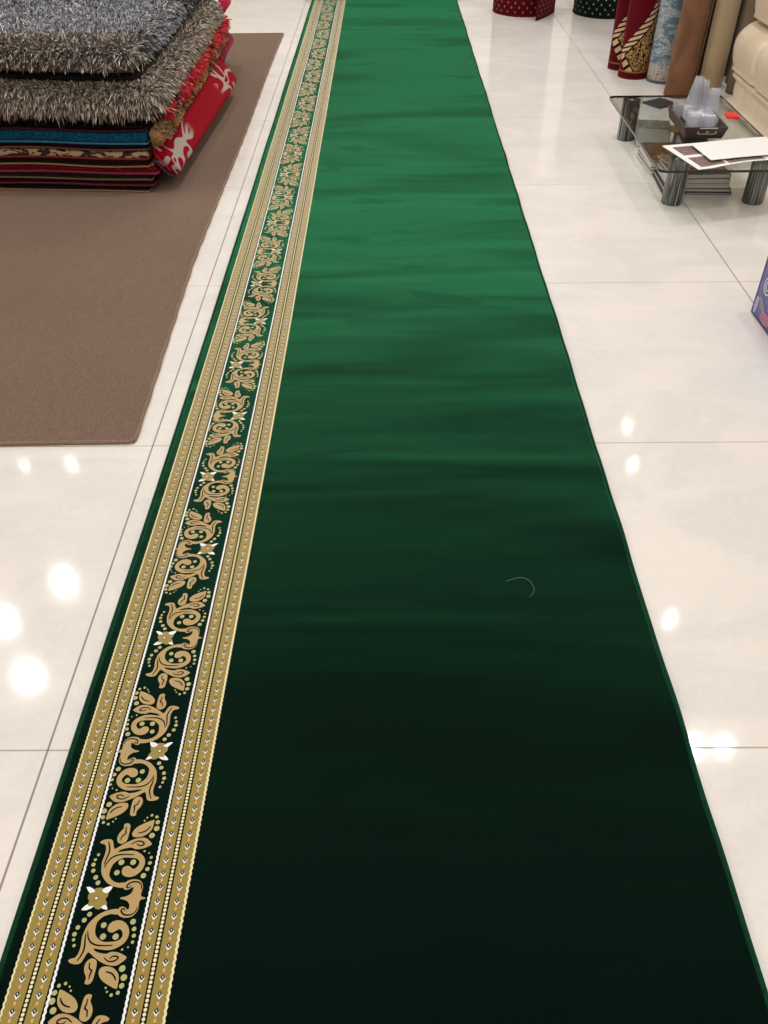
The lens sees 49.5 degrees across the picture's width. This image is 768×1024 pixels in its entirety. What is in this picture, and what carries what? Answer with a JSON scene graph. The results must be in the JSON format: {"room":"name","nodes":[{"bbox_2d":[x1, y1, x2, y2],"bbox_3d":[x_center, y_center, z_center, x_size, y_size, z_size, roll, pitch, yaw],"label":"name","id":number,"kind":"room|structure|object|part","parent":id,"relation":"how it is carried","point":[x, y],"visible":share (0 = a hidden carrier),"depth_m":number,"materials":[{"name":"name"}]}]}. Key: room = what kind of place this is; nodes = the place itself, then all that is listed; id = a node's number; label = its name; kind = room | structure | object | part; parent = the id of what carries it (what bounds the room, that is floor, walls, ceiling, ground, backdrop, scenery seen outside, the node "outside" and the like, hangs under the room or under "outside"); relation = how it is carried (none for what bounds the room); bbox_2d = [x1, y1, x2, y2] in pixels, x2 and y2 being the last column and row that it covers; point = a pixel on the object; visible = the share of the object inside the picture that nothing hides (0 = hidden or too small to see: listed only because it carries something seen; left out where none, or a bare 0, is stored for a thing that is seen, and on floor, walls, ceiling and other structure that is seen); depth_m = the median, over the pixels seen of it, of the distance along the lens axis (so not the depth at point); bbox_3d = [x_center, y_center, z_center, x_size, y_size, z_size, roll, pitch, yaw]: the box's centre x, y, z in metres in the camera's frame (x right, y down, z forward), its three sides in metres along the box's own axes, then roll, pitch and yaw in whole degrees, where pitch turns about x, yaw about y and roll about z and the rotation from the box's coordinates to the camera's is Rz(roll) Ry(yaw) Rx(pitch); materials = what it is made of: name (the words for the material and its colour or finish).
{"room":"carpet store","nodes":[
{"label":"carpet store","id":0,"kind":"room"},
{"bbox_2d":[0,0,767,989],"bbox_3d":[-0.564,-1.309,3.751,8.600,0.120,13.500,0,42,0],"label":"floor","id":1,"kind":"structure","parent":0,"point":[652,300],"depth_m":2.40,"materials":[{"name":"tile"}]},
{"bbox_2d":[0,33,283,445],"bbox_3d":[-2.238,-1.858,4.293,3.051,0.012,5.036,0,42,0],"label":"floor mat","id":2,"kind":"object","parent":1,"relation":"on","point":[93,284],"visible":0.66,"depth_m":3.15,"materials":[{"name":"carpet"}]},
{"bbox_2d":[0,184,152,192],"bbox_3d":[-1.844,-2.271,4.729,1.541,0.032,2.395,0,42,0],"label":"rug","id":3,"kind":"object","parent":2,"relation":"on","point":[37,187],"visible":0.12,"depth_m":3.86,"materials":[{"name":"red fabric"}]},
{"bbox_2d":[0,60,224,185],"bbox_3d":[-1.829,-2.291,4.711,1.574,0.031,2.397,0,42,0],"label":"rug","id":4,"kind":"object","parent":3,"relation":"on","point":[157,177],"visible":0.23,"depth_m":3.84,"materials":[{"name":"red carpet"}]},
{"bbox_2d":[0,172,155,180],"bbox_3d":[-1.832,-2.311,4.696,1.571,0.037,2.397,0,42,0],"label":"rug","id":5,"kind":"object","parent":4,"relation":"on","point":[42,175],"visible":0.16,"depth_m":3.82,"materials":[{"name":"red fabric"}]},
{"bbox_2d":[0,53,227,174],"bbox_3d":[-1.816,-2.332,4.677,1.607,0.040,2.399,0,42,0],"label":"rug","id":6,"kind":"object","parent":5,"relation":"on","point":[153,170],"visible":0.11,"depth_m":3.80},
{"bbox_2d":[0,150,154,167],"bbox_3d":[-1.834,-2.358,4.657,1.574,0.048,2.396,0,42,0],"label":"rug","id":7,"kind":"object","parent":6,"relation":"on","point":[25,160],"visible":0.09,"depth_m":3.78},
{"bbox_2d":[0,146,153,159],"bbox_3d":[-1.832,-2.385,4.633,1.578,0.055,2.395,0,42,0],"label":"floral rug","id":8,"kind":"object","parent":7,"relation":"on","point":[4,152],"visible":0.14,"depth_m":3.75,"materials":[{"name":"beige fabric"}]},
{"bbox_2d":[0,140,151,150],"bbox_3d":[-1.830,-2.409,4.612,1.582,0.038,2.396,0,42,0],"label":"rug","id":9,"kind":"object","parent":8,"relation":"on","point":[85,147],"visible":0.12,"depth_m":3.73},
{"bbox_2d":[0,119,155,144],"bbox_3d":[-1.829,-2.437,4.586,1.586,0.067,2.396,0,42,0],"label":"rug","id":10,"kind":"object","parent":9,"relation":"on","point":[6,135],"visible":0.22,"depth_m":3.71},
{"bbox_2d":[0,120,151,131],"bbox_3d":[-1.834,-2.471,4.564,1.576,0.041,2.386,0,42,0],"label":"rug","id":11,"kind":"object","parent":10,"relation":"on","point":[69,125],"visible":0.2,"depth_m":3.69,"materials":[{"name":"black carpet"}]},
{"bbox_2d":[0,15,231,122],"bbox_3d":[-1.746,-2.396,4.457,1.639,0.135,1.998,0,42,0],"label":"rug","id":12,"kind":"object","parent":11,"relation":"on","point":[219,35],"visible":0.19,"depth_m":4.11,"materials":[{"name":"carpet"}]},
{"bbox_2d":[0,0,225,127],"bbox_3d":[-1.756,-2.398,4.333,1.626,0.209,2.042,0,42,0],"label":"rug","id":13,"kind":"object","parent":12,"relation":"on","point":[145,95],"visible":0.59,"depth_m":3.61,"materials":[{"name":"grey carpet"}]},
{"bbox_2d":[0,0,199,81],"bbox_3d":[-1.783,-2.566,4.231,1.574,0.186,2.073,0,42,0],"label":"rug","id":14,"kind":"object","parent":13,"relation":"on","point":[69,36],"visible":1,"depth_m":3.60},
{"bbox_2d":[217,0,230,13],"bbox_3d":[-1.000,-3.138,5.160,0.068,0.068,0.315,0,42,0],"label":"rug","id":15,"kind":"object","parent":12,"relation":"on","point":[225,4],"visible":0.38,"depth_m":5.09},
{"bbox_2d":[151,59,235,176],"bbox_3d":[-1.719,-2.131,4.393,1.697,0.137,1.684,0,42,0],"label":"rug","id":16,"kind":"object","parent":6,"relation":"on","point":[174,153],"visible":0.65,"depth_m":4.18,"materials":[{"name":"red carpet"}]},
{"bbox_2d":[149,31,229,145],"bbox_3d":[-0.993,-2.319,4.424,0.101,0.085,1.989,0,42,0],"label":"patterned rug","id":17,"kind":"object","parent":16,"relation":"on","point":[160,131],"visible":0.43,"depth_m":3.83,"materials":[{"name":"brown carpet"}]},
{"bbox_2d":[217,34,233,61],"bbox_3d":[-1.001,-2.864,5.157,0.076,0.076,0.548,0,42,0],"label":"rug","id":18,"kind":"object","parent":6,"relation":"on","point":[225,50],"visible":0.27,"depth_m":5.13,"materials":[{"name":"fabric"}]},
{"bbox_2d":[0,0,767,1023],"bbox_3d":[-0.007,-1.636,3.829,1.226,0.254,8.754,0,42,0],"label":"carpet runner","id":19,"kind":"object","parent":1,"relation":"on","point":[326,763],"visible":1,"depth_m":1.77,"materials":[{"name":"green carpet"}]},
{"bbox_2d":[493,0,555,20],"bbox_3d":[1.131,-4.482,6.265,0.542,1.250,0.490,31,50,31],"label":"carpet","id":20,"kind":"object","parent":1,"relation":"on","point":[540,9],"visible":1,"depth_m":6.49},
{"bbox_2d":[573,0,617,18],"bbox_3d":[1.752,-4.442,6.211,0.511,1.250,0.517,0,42,0],"label":"carpet","id":21,"kind":"object","parent":1,"relation":"on","point":[597,9],"visible":0.72,"depth_m":6.43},
{"bbox_2d":[607,0,629,70],"bbox_3d":[1.526,-3.365,4.965,0.180,1.300,0.177,0,42,0],"label":"carpet","id":22,"kind":"object","parent":1,"relation":"on","point":[622,5],"visible":0.54,"depth_m":5.22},
{"bbox_2d":[618,0,660,79],"bbox_3d":[1.555,-3.229,4.812,0.186,1.300,0.180,0,42,0],"label":"carpet","id":23,"kind":"object","parent":1,"relation":"on","point":[642,15],"visible":1,"depth_m":5.05,"materials":[{"name":"red carpet"}]},
{"bbox_2d":[637,153,653,174],"bbox_3d":[1.356,-1.695,4.053,0.190,0.018,0.250,-2,42,-2],"label":"magazine","id":24,"kind":"object","parent":1,"relation":"on","point":[638,156],"visible":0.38,"depth_m":4.05,"materials":[{"name":"grey paper"}]},
{"bbox_2d":[638,150,656,170],"bbox_3d":[1.356,-1.708,4.041,0.190,0.016,0.250,-1,42,0],"label":"magazine","id":25,"kind":"object","parent":24,"relation":"on","point":[639,152],"visible":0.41,"depth_m":4.01,"materials":[{"name":"grey paper"}]},
{"bbox_2d":[639,146,657,166],"bbox_3d":[1.356,-1.722,4.029,0.190,0.022,0.250,0,42,1],"label":"magazine","id":26,"kind":"object","parent":25,"relation":"on","point":[641,150],"visible":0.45,"depth_m":4.00,"materials":[{"name":"grey paper"}]},
{"bbox_2d":[641,142,679,161],"bbox_3d":[1.356,-1.735,4.018,0.190,0.010,0.250,1,42,2],"label":"magazine","id":27,"kind":"object","parent":26,"relation":"on","point":[653,149],"visible":0.45,"depth_m":4.04,"materials":[{"name":"brown paper"}]},
{"bbox_2d":[634,119,670,146],"bbox_3d":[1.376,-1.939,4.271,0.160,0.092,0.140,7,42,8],"label":"magazine","id":28,"kind":"object","parent":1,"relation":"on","point":[647,130],"visible":0.84,"depth_m":4.22,"materials":[{"name":"grey paper"}]},
{"bbox_2d":[646,0,682,83],"bbox_3d":[1.707,-3.157,4.728,0.175,1.300,0.169,0,42,0],"label":"carpet","id":29,"kind":"object","parent":1,"relation":"on","point":[669,13],"visible":0.72,"depth_m":4.96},
{"bbox_2d":[609,95,767,205],"bbox_3d":[1.425,-1.694,3.911,0.570,0.204,1.088,0,42,0],"label":"glass coffee table","id":30,"kind":"object","parent":1,"relation":"on","point":[756,185],"visible":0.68,"depth_m":3.66,"materials":[{"name":"clear glass"}]},
{"bbox_3d":[1.260,-2.021,4.291,0.086,0.191,0.086,0,42,0],"label":"leg","id":31,"kind":"part","parent":30,"relation":"part of","materials":[{"name":"metal"}]},
{"bbox_2d":[643,98,678,108],"bbox_3d":[1.365,-2.020,4.119,0.130,0.006,0.120,-22,46,-23],"label":"folder","id":32,"kind":"object","parent":30,"relation":"on","point":[659,103],"visible":0.95,"depth_m":4.11,"materials":[{"name":"black"}]},
{"bbox_3d":[1.279,-1.450,3.648,0.086,0.191,0.086,0,42,0],"label":"leg","id":33,"kind":"part","parent":30,"relation":"part of","materials":[{"name":"metal"}]},
{"bbox_2d":[668,105,728,138],"bbox_3d":[1.432,-1.790,3.824,0.191,0.052,0.331,0,42,1],"label":"tray","id":34,"kind":"object","parent":30,"relation":"on","point":[720,128],"visible":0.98,"depth_m":3.73,"materials":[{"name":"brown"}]},
{"bbox_2d":[682,105,715,126],"bbox_3d":[1.457,-1.832,3.858,0.110,0.054,0.164,0,42,1],"label":"paper napkins","id":35,"kind":"object","parent":34,"relation":"in","point":[692,120],"visible":0.86,"depth_m":3.81,"materials":[{"name":"white paper"}]},
{"bbox_2d":[685,75,704,109],"bbox_3d":[1.420,-1.911,3.801,0.069,0.142,0.068,18,45,20],"label":"cup stack","id":36,"kind":"object","parent":35,"relation":"on","point":[697,75],"visible":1,"depth_m":3.79,"materials":[{"name":"white"}]},
{"bbox_2d":[693,78,709,104],"bbox_3d":[1.468,-1.930,3.840,0.064,0.115,0.064,0,42,0],"label":"cup stack","id":37,"kind":"object","parent":35,"relation":"on","point":[703,78],"visible":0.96,"depth_m":3.84,"materials":[{"name":"white"}]},
{"bbox_2d":[703,87,719,113],"bbox_3d":[1.491,-1.864,3.775,0.066,0.102,0.066,0,42,0],"label":"cup stack","id":38,"kind":"object","parent":35,"relation":"on","point":[712,87],"visible":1,"depth_m":3.77,"materials":[{"name":"white"}]},
{"bbox_3d":[1.638,-2.024,4.289,0.086,0.191,0.086,0,42,0],"label":"leg","id":39,"kind":"part","parent":30,"relation":"part of","materials":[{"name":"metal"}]},
{"bbox_2d":[663,143,767,169],"bbox_3d":[1.490,-1.556,3.592,0.474,0.011,0.306,-10,43,-11],"label":"flyer","id":40,"kind":"object","parent":30,"relation":"on","point":[688,153],"visible":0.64,"depth_m":3.52,"materials":[{"name":"white paper"}]},
{"bbox_2d":[691,137,767,159],"bbox_3d":[1.532,-1.571,3.595,0.379,0.003,0.217,-8,42,-8],"label":"blank paper","id":41,"kind":"object","parent":40,"relation":"on","point":[755,146],"visible":1,"depth_m":3.59,"materials":[{"name":"white paper"}]},
{"bbox_2d":[724,112,739,118],"bbox_3d":[1.652,-1.881,3.954,0.060,0.012,0.072,3,42,5],"label":"box","id":42,"kind":"object","parent":30,"relation":"on","point":[729,115],"visible":1,"depth_m":3.94,"materials":[{"name":"red plastic"}]},
{"bbox_3d":[1.637,-1.452,3.646,0.086,0.191,0.086,0,42,0],"label":"leg","id":43,"kind":"part","parent":30,"relation":"part of","materials":[{"name":"metal"}]},
{"bbox_2d":[663,0,714,98],"bbox_3d":[1.744,-2.974,4.485,0.164,1.350,0.158,1,42,0],"label":"carpet","id":44,"kind":"object","parent":1,"relation":"on","point":[695,15],"visible":0.95,"depth_m":4.71,"materials":[{"name":"brown carpet"}]},
{"bbox_2d":[672,133,708,143],"bbox_3d":[1.526,-1.831,4.153,0.130,0.085,0.280,4,42,6],"label":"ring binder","id":45,"kind":"object","parent":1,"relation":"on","point":[678,137],"visible":0.12,"depth_m":4.08,"materials":[{"name":"black"}]},
{"bbox_2d":[668,125,679,133],"bbox_3d":[1.491,-1.931,4.197,0.130,0.006,0.100,-14,43,-14],"label":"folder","id":46,"kind":"object","parent":45,"relation":"on","point":[673,129],"visible":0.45,"depth_m":4.18,"materials":[{"name":"brown paper"}]},
{"bbox_2d":[653,174,731,194],"bbox_3d":[1.424,-1.526,3.869,0.310,0.008,0.250,2,42,3],"label":"magazine","id":47,"kind":"object","parent":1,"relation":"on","point":[658,184],"visible":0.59,"depth_m":3.77,"materials":[{"name":"grey paper"}]},
{"bbox_2d":[653,170,730,191],"bbox_3d":[1.424,-1.535,3.863,0.300,0.014,0.240,1,42,2],"label":"magazine","id":48,"kind":"object","parent":47,"relation":"on","point":[658,177],"visible":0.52,"depth_m":3.78,"materials":[{"name":"grey paper"}]},
{"bbox_2d":[657,170,728,187],"bbox_3d":[1.423,-1.550,3.853,0.270,0.020,0.235,0,42,1],"label":"magazine","id":49,"kind":"object","parent":48,"relation":"on","point":[724,185],"visible":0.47,"depth_m":3.77,"materials":[{"name":"grey paper"}]},
{"bbox_2d":[657,162,730,183],"bbox_3d":[1.423,-1.566,3.841,0.270,0.020,0.235,0,42,0],"label":"magazine","id":50,"kind":"object","parent":49,"relation":"on","point":[689,181],"visible":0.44,"depth_m":3.76,"materials":[{"name":"grey paper"}]},
{"bbox_2d":[658,160,730,178],"bbox_3d":[1.423,-1.583,3.829,0.265,0.020,0.235,-1,42,0],"label":"magazine","id":51,"kind":"object","parent":50,"relation":"on","point":[665,166],"visible":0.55,"depth_m":3.75,"materials":[{"name":"paper"}]},
{"bbox_2d":[657,153,694,168],"bbox_3d":[1.365,-1.619,3.846,0.140,0.012,0.180,-10,42,-10],"label":"magazine","id":52,"kind":"object","parent":51,"relation":"on","point":[665,158],"visible":0.28,"depth_m":3.87,"materials":[{"name":"brown paper"}]},
{"bbox_2d":[696,0,716,81],"bbox_3d":[1.877,-3.188,4.723,0.135,1.350,0.141,0,42,0],"label":"carpet","id":53,"kind":"object","parent":1,"relation":"on","point":[713,10],"visible":0.11,"depth_m":5.00,"materials":[{"name":"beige carpet"}]},
{"bbox_2d":[698,0,741,87],"bbox_3d":[1.979,-3.105,4.628,0.134,1.350,0.128,0,42,0],"label":"carpet","id":54,"kind":"object","parent":1,"relation":"on","point":[726,12],"visible":0.95,"depth_m":4.88,"materials":[{"name":"beige carpet"}]},
{"bbox_2d":[724,0,743,75],"bbox_3d":[2.084,-3.279,4.822,0.155,1.350,0.161,0,42,0],"label":"carpet","id":55,"kind":"object","parent":1,"relation":"on","point":[742,1],"visible":0.08,"depth_m":5.08,"materials":[{"name":"beige carpet"}]},
{"bbox_2d":[725,0,746,83],"bbox_3d":[2.139,-3.133,4.657,0.109,1.350,0.115,0,42,0],"label":"carpet","id":56,"kind":"object","parent":1,"relation":"on","point":[745,1],"visible":0.06,"depth_m":4.92,"materials":[{"name":"brown carpet"}]},
{"bbox_2d":[725,0,757,94],"bbox_3d":[2.105,-2.869,4.624,0.156,1.000,0.163,0,42,0],"label":"carpet","id":57,"kind":"object","parent":1,"relation":"on","point":[748,17],"visible":0.23,"depth_m":4.69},
{"bbox_2d":[724,0,767,137],"bbox_3d":[2.397,-1.965,3.634,0.997,0.959,2.205,0,42,0],"label":"leather sofa","id":58,"kind":"object","parent":1,"relation":"on","point":[749,97],"visible":0.99,"depth_m":4.36,"materials":[{"name":"beige leather"}]},
{"bbox_3d":[2.407,-1.676,3.864,0.983,0.182,2.165,0,42,0],"label":"panel","id":59,"kind":"part","parent":58,"relation":"part of","materials":[{"name":"beige leather"}]},
{"bbox_2d":[732,20,767,99],"bbox_3d":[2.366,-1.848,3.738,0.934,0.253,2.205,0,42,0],"label":"armrest","id":60,"kind":"object","parent":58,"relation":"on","point":[750,50],"depth_m":4.34,"materials":[{"name":"beige leather"}]},
{"bbox_3d":[2.389,-2.645,4.237,0.896,0.273,0.330,0,42,0],"label":"armrest","id":61,"kind":"part","parent":58,"relation":"part of","materials":[{"name":"beige leather"}]},
{"bbox_2d":[751,257,767,334],"bbox_3d":[1.474,-0.656,2.670,0.342,0.300,0.520,-1,42,0],"label":"box","id":62,"kind":"object","parent":1,"relation":"on","point":[759,309],"visible":1,"depth_m":2.86,"materials":[{"name":"purple"}]},
{"bbox_3d":[1.301,-0.727,2.914,0.001,0.066,0.026,-1,42,0],"label":"printed panel","id":63,"kind":"part","parent":62,"relation":"part of","materials":[{"name":"cardboard"}]}
]}

